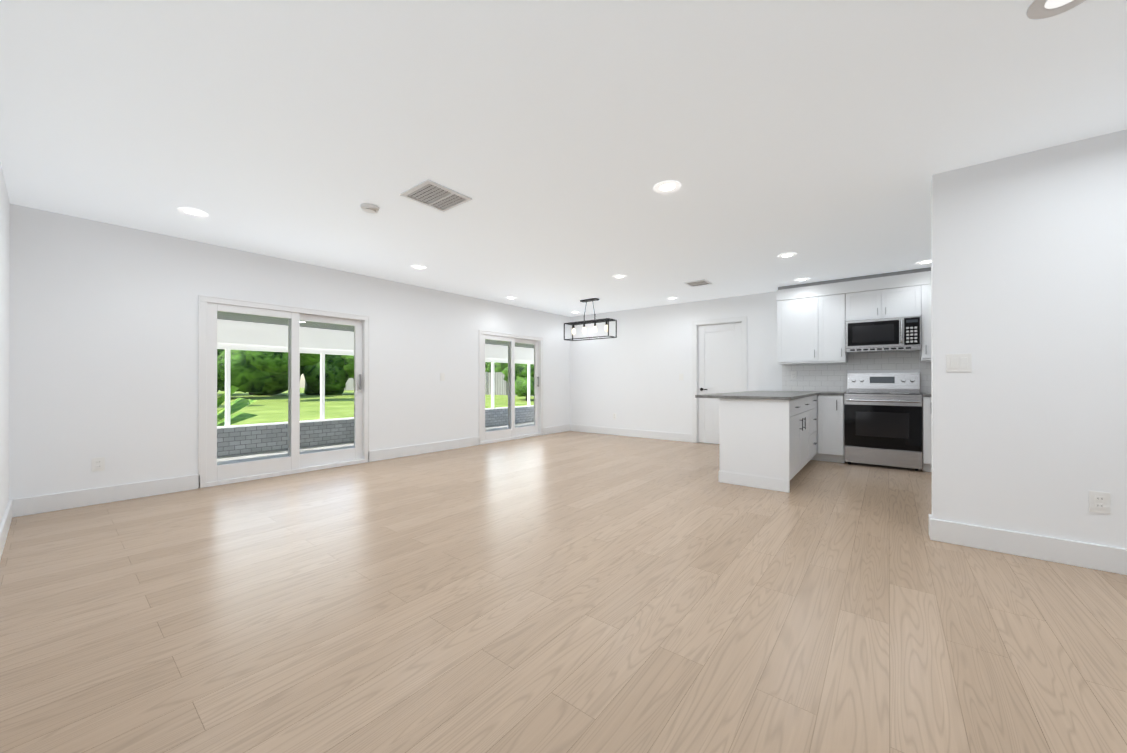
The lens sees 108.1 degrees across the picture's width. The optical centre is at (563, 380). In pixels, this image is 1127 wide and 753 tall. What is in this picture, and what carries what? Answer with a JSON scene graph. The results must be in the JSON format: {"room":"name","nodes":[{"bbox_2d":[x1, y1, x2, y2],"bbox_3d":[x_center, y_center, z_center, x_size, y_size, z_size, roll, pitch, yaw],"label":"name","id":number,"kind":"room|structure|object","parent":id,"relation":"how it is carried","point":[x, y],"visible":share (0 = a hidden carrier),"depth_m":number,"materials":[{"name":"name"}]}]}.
{"room":"empty living room","nodes":[
{"label":"empty living room","id":0,"kind":"room"},
{"bbox_2d":[0,162,9,524],"bbox_3d":[-2.414,-0.159,1.574,4.940,2.440,0.150,0,0,39],"label":"wall","id":1,"kind":"structure","parent":0,"point":[4,325],"depth_m":2.68,"materials":[{"name":"white paint"}]},
{"bbox_2d":[0,499,15,559],"bbox_3d":[-2.421,0.992,1.683,4.790,0.140,0.016,0,0,39],"label":"baseboard","id":2,"kind":"structure","parent":1,"relation":"attached to","point":[10,512],"depth_m":2.81,"materials":[{"name":"white wood"}]},
{"bbox_2d":[9,203,569,499],"bbox_3d":[-2.136,-0.148,6.011,0.150,2.440,7.440,0,0,39],"label":"wall","id":3,"kind":"structure","parent":0,"point":[103,357],"depth_m":3.81,"materials":[{"name":"white paint"}]},
{"bbox_2d":[92,457,104,471],"bbox_3d":[-4.011,0.725,3.523,0.009,0.118,0.075,0,0,39],"label":"outlet","id":4,"kind":"object","parent":3,"relation":"attached to","point":[98,463],"visible":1,"depth_m":3.52,"materials":[{"name":"white plastic"}]},
{"bbox_2d":[16,474,199,516],"bbox_3d":[-3.939,0.996,3.609,0.016,0.140,1.100,0,0,39],"label":"baseboard","id":5,"kind":"structure","parent":3,"relation":"attached to","point":[87,497],"depth_m":3.53,"materials":[{"name":"white wood"}]},
{"bbox_2d":[198,295,369,488],"bbox_3d":[-3.131,0.112,4.739,0.156,1.914,1.698,0,0,39],"label":"sliding glass door","id":6,"kind":"structure","parent":3,"relation":"in","point":[211,472],"depth_m":4.63,"materials":[{"name":"white plastic"}]},
{"bbox_2d":[217,311,533,464],"bbox_3d":[-2.727,0.139,7.082,2.110,2.110,20.000,0,0,39],"label":"lanai","id":7,"kind":"object","parent":3,"relation":"attached to","point":[322,338],"depth_m":6.41,"materials":[{"name":"concrete"}]},
{"bbox_2d":[368,437,479,461],"bbox_3d":[-1.977,1.002,6.074,0.016,0.140,1.860,0,0,39],"label":"baseboard","id":8,"kind":"structure","parent":3,"relation":"attached to","point":[383,454],"depth_m":5.94,"materials":[{"name":"white wood"}]},
{"bbox_2d":[440,373,444,380],"bbox_3d":[-1.849,-0.053,6.243,0.008,0.118,0.075,0,0,39],"label":"light switch","id":9,"kind":"object","parent":3,"relation":"attached to","point":[442,376],"visible":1,"depth_m":6.24,"materials":[{"name":"white plastic"}]},
{"bbox_2d":[479,330,542,444],"bbox_3d":[-0.961,0.118,7.465,0.156,1.914,1.608,0,0,39],"label":"sliding glass door","id":10,"kind":"structure","parent":3,"relation":"in","point":[512,432],"depth_m":7.43,"materials":[{"name":"white plastic"}]},
{"bbox_2d":[543,424,571,434],"bbox_3d":[-0.143,1.007,8.378,0.016,0.140,0.870,0,0,39],"label":"baseboard","id":11,"kind":"structure","parent":3,"relation":"attached to","point":[562,428],"depth_m":8.39,"materials":[{"name":"white wood"}]},
{"bbox_2d":[0,431,1126,752],"bbox_3d":[0.135,1.113,2.405,9.090,0.100,10.250,0,0,39],"label":"floor","id":12,"kind":"structure","parent":0,"point":[570,591],"depth_m":1.82,"materials":[{"name":"brown wood"}]},
{"bbox_2d":[719,398,802,492],"bbox_3d":[2.118,0.628,4.373,0.652,0.880,0.717,0,0,39],"label":"base cabinet","id":13,"kind":"object","parent":12,"relation":"on","point":[777,445],"depth_m":4.09,"materials":[{"name":"white wood"}]},
{"bbox_2d":[803,396,810,466],"bbox_3d":[2.489,0.629,4.836,0.648,0.880,0.697,0,0,39],"label":"base cabinet","id":14,"kind":"object","parent":12,"relation":"on","point":[807,400],"depth_m":4.74,"materials":[{"name":"white wood"}]},
{"bbox_2d":[811,395,822,460],"bbox_3d":[2.909,0.630,5.314,0.710,0.880,0.689,0,0,39],"label":"base cabinet","id":15,"kind":"object","parent":12,"relation":"on","point":[817,400],"depth_m":5.36,"materials":[{"name":"white wood"}]},
{"bbox_2d":[695,391,819,399],"bbox_3d":[2.592,0.175,5.148,0.923,0.030,2.598,0,0,39],"label":"countertop","id":16,"kind":"structure","parent":15,"relation":"on","point":[778,395],"depth_m":4.39,"materials":[{"name":"grey stone"}]},
{"bbox_2d":[820,392,846,394],"bbox_3d":[3.667,0.175,5.538,0.259,0.030,0.648,0,0,39],"label":"countertop","id":17,"kind":"structure","parent":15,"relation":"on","point":[821,393],"depth_m":5.32,"materials":[{"name":"grey stone"}]},
{"bbox_2d":[823,395,844,462],"bbox_3d":[3.651,0.631,5.561,0.314,0.880,0.631,0,0,39],"label":"base cabinet","id":18,"kind":"object","parent":12,"relation":"on","point":[833,405],"depth_m":5.29,"materials":[{"name":"white wood"}]},
{"bbox_2d":[844,372,922,470],"bbox_3d":[4.049,0.485,5.197,0.754,1.170,0.686,0,0,39],"label":"range","id":19,"kind":"object","parent":12,"relation":"on","point":[882,418],"visible":1,"depth_m":5.02,"materials":[{"name":"silver metal"}]},
{"bbox_2d":[922,397,931,471],"bbox_3d":[4.509,0.629,4.878,0.356,0.880,0.631,0,0,39],"label":"base cabinet","id":20,"kind":"object","parent":12,"relation":"on","point":[926,401],"depth_m":4.72,"materials":[{"name":"white wood"}]},
{"bbox_2d":[920,393,930,396],"bbox_3d":[4.607,0.174,4.790,0.619,0.030,0.648,0,0,39],"label":"countertop","id":21,"kind":"structure","parent":20,"relation":"on","point":[924,394],"depth_m":4.72,"materials":[{"name":"grey stone"}]},
{"bbox_2d":[0,0,1126,316],"bbox_3d":[0.311,-1.437,2.271,8.640,0.120,10.250,0,0,39],"label":"ceiling","id":22,"kind":"structure","parent":0,"point":[558,140],"depth_m":2.20,"materials":[{"name":"white paint"}]},
{"bbox_2d":[177,207,207,216],"bbox_3d":[-3.021,-1.371,3.333,0.188,0.006,0.188,0,0,39],"label":"recessed light","id":23,"kind":"object","parent":22,"relation":"in","point":[192,212],"visible":1,"depth_m":3.33,"materials":[{"name":"white plastic"}]},
{"bbox_2d":[360,203,379,213],"bbox_3d":[-1.534,-1.357,3.237,0.140,0.036,0.140,0,0,39],"label":"smoke detector","id":24,"kind":"object","parent":22,"relation":"attached to","point":[369,208],"visible":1,"depth_m":3.20,"materials":[{"name":"white plastic"}]},
{"bbox_2d":[410,265,426,269],"bbox_3d":[-1.750,-1.368,4.939,0.188,0.006,0.188,0,0,39],"label":"recessed light","id":25,"kind":"object","parent":22,"relation":"in","point":[420,267],"visible":1,"depth_m":4.94,"materials":[{"name":"white plastic"}]},
{"bbox_2d":[400,179,471,211],"bbox_3d":[-0.948,-1.369,3.049,0.360,0.012,0.380,0,0,39],"label":"ceiling vent","id":26,"kind":"object","parent":22,"relation":"in","point":[433,194],"visible":1,"depth_m":3.03,"materials":[{"name":"white metal"}]},
{"bbox_2d":[564,298,616,340],"bbox_3d":[0.440,-1.033,6.902,0.914,0.666,0.254,0,0,39],"label":"pendant light","id":27,"kind":"object","parent":22,"relation":"hanging from","point":[605,320],"visible":1,"depth_m":6.86,"materials":[{"name":"black metal"}]},
{"bbox_2d":[612,275,626,278],"bbox_3d":[0.739,-1.367,5.384,0.188,0.006,0.188,0,0,39],"label":"recessed light","id":28,"kind":"object","parent":22,"relation":"in","point":[619,276],"visible":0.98,"depth_m":5.37,"materials":[{"name":"white plastic"}]},
{"bbox_2d":[654,180,680,193],"bbox_3d":[0.737,-1.372,2.903,0.188,0.006,0.188,0,0,39],"label":"recessed light","id":29,"kind":"object","parent":22,"relation":"in","point":[668,186],"visible":1,"depth_m":2.90,"materials":[{"name":"white plastic"}]},
{"bbox_2d":[683,279,711,286],"bbox_3d":[1.885,-1.363,5.731,0.300,0.012,0.300,0,0,39],"label":"ceiling vent","id":30,"kind":"object","parent":22,"relation":"in","point":[697,283],"visible":1,"depth_m":5.72,"materials":[{"name":"white metal"}]},
{"bbox_2d":[777,252,796,257],"bbox_3d":[2.448,-1.369,4.474,0.188,0.006,0.188,0,0,39],"label":"recessed light","id":31,"kind":"object","parent":22,"relation":"in","point":[787,255],"visible":0.96,"depth_m":4.47,"materials":[{"name":"white plastic"}]},
{"bbox_2d":[794,278,809,280],"bbox_3d":[3.232,-1.366,5.538,0.188,0.006,0.188,0,0,39],"label":"recessed light","id":32,"kind":"object","parent":22,"relation":"in","point":[801,279],"visible":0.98,"depth_m":5.53,"materials":[{"name":"white"}]},
{"bbox_2d":[915,260,930,264],"bbox_3d":[4.193,-1.368,4.725,0.188,0.006,0.188,0,0,39],"label":"recessed light","id":33,"kind":"object","parent":22,"relation":"in","point":[923,262],"visible":0.71,"depth_m":4.74,"materials":[{"name":"white"}]},
{"bbox_2d":[1026,0,1085,19],"bbox_3d":[1.797,-1.375,1.461,0.188,0.006,0.188,0,0,39],"label":"recessed light","id":34,"kind":"object","parent":22,"relation":"in","point":[1040,9],"visible":1,"depth_m":1.51,"materials":[{"name":"white"}]},
{"bbox_2d":[570,291,930,433],"bbox_3d":[3.514,-0.148,6.173,8.490,2.440,0.150,0,0,39],"label":"wall","id":35,"kind":"structure","parent":0,"point":[628,376],"depth_m":7.54,"materials":[{"name":"white paint"}]},
{"bbox_2d":[572,424,692,441],"bbox_3d":[1.190,1.006,7.914,2.680,0.140,0.016,0,0,39],"label":"baseboard","id":36,"kind":"structure","parent":35,"relation":"attached to","point":[683,437],"depth_m":7.77,"materials":[{"name":"white wood"}]},
{"bbox_2d":[692,316,746,443],"bbox_3d":[2.627,0.023,6.856,0.890,2.100,0.186,0,0,39],"label":"door","id":37,"kind":"structure","parent":35,"relation":"attached to","point":[719,355],"depth_m":6.89,"materials":[{"name":"white wood"}]},
{"bbox_2d":[777,281,824,362],"bbox_3d":[3.438,-0.813,5.909,0.572,1.108,0.358,0,0,39],"label":"upper cabinet","id":38,"kind":"object","parent":35,"relation":"attached to","point":[813,317],"depth_m":5.76,"materials":[{"name":"white wood"}]},
{"bbox_2d":[825,278,844,362],"bbox_3d":[3.716,-0.814,5.687,0.367,1.108,0.358,0,0,39],"label":"upper cabinet","id":39,"kind":"object","parent":35,"relation":"attached to","point":[834,289],"depth_m":5.51,"materials":[{"name":"white wood"}]},
{"bbox_2d":[782,352,930,392],"bbox_3d":[4.188,-0.105,5.534,2.200,0.529,0.008,0,0,39],"label":"tile backsplash","id":40,"kind":"structure","parent":35,"relation":"attached to","point":[823,377],"depth_m":5.73,"materials":[{"name":"white tile"}]},
{"bbox_2d":[791,371,795,378],"bbox_3d":[3.444,-0.074,6.115,0.075,0.118,0.009,0,0,39],"label":"outlet","id":41,"kind":"object","parent":40,"relation":"attached to","point":[793,374],"visible":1,"depth_m":6.11,"materials":[{"name":"white plastic"}]},
{"bbox_2d":[845,267,928,362],"bbox_3d":[4.157,-0.815,5.336,0.878,1.108,0.358,0,0,39],"label":"upper cabinet","id":42,"kind":"object","parent":35,"relation":"attached to","point":[905,293],"depth_m":5.14,"materials":[{"name":"white wood"}]},
{"bbox_2d":[845,316,920,353],"bbox_3d":[4.129,-0.578,5.300,0.754,0.405,0.449,0,0,39],"label":"microwave","id":43,"kind":"object","parent":42,"relation":"attached to","point":[900,334],"visible":1,"depth_m":5.15,"materials":[{"name":"silver metal"}]},
{"bbox_2d":[929,267,930,358],"bbox_3d":[4.594,-0.815,4.988,0.357,1.108,0.358,0,0,39],"label":"upper cabinet","id":44,"kind":"object","parent":35,"relation":"attached to","point":[929,267],"depth_m":4.92,"materials":[{"name":"white wood"}]},
{"bbox_2d":[931,129,1126,548],"bbox_3d":[3.582,-0.158,1.914,2.760,2.440,0.150,0,0,39],"label":"wall","id":45,"kind":"structure","parent":0,"point":[1029,314],"depth_m":2.42,"materials":[{"name":"white paint"}]},
{"bbox_2d":[946,353,971,371],"bbox_3d":[2.563,-0.113,2.649,0.118,0.118,0.008,0,0,39],"label":"light switch","id":46,"kind":"object","parent":45,"relation":"attached to","point":[958,362],"visible":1,"depth_m":2.65,"materials":[{"name":"white plastic"}]},
{"bbox_2d":[929,516,1126,574],"bbox_3d":[3.541,0.992,1.865,2.786,0.140,0.019,0,0,39],"label":"baseboard","id":47,"kind":"structure","parent":45,"relation":"attached to","point":[1089,555],"depth_m":2.44,"materials":[{"name":"white wood"}]},
{"bbox_2d":[1089,491,1110,513],"bbox_3d":[3.008,0.685,2.292,0.075,0.118,0.009,0,0,39],"label":"outlet","id":48,"kind":"object","parent":45,"relation":"attached to","point":[1099,502],"visible":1,"depth_m":2.29,"materials":[{"name":"white plastic"}]},
{"label":"outside","id":49,"kind":"structure","parent":0,"visible":0},
{"bbox_2d":[217,388,533,425],"bbox_3d":[-31.255,1.188,31.060,72.400,0.001,110.000,0,0,39],"label":"lawn","id":50,"kind":"structure","parent":49,"point":[276,404],"depth_m":18.87,"materials":[{"name":"green plant"}]},
{"bbox_2d":[217,349,533,425],"bbox_3d":[-15.925,-4.999,26.883,43.833,13.564,120.583,0,0,39],"label":"trees","id":51,"kind":"object","parent":50,"relation":"on","point":[254,369],"depth_m":24.80,"materials":[{"name":"green plant"}]},
{"bbox_2d":[344,372,532,395],"bbox_3d":[-12.567,0.247,39.169,51.650,1.920,0.140,0,0,39],"label":"fence","id":52,"kind":"object","parent":50,"relation":"on","point":[500,382],"depth_m":33.65,"materials":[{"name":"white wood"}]}
]}

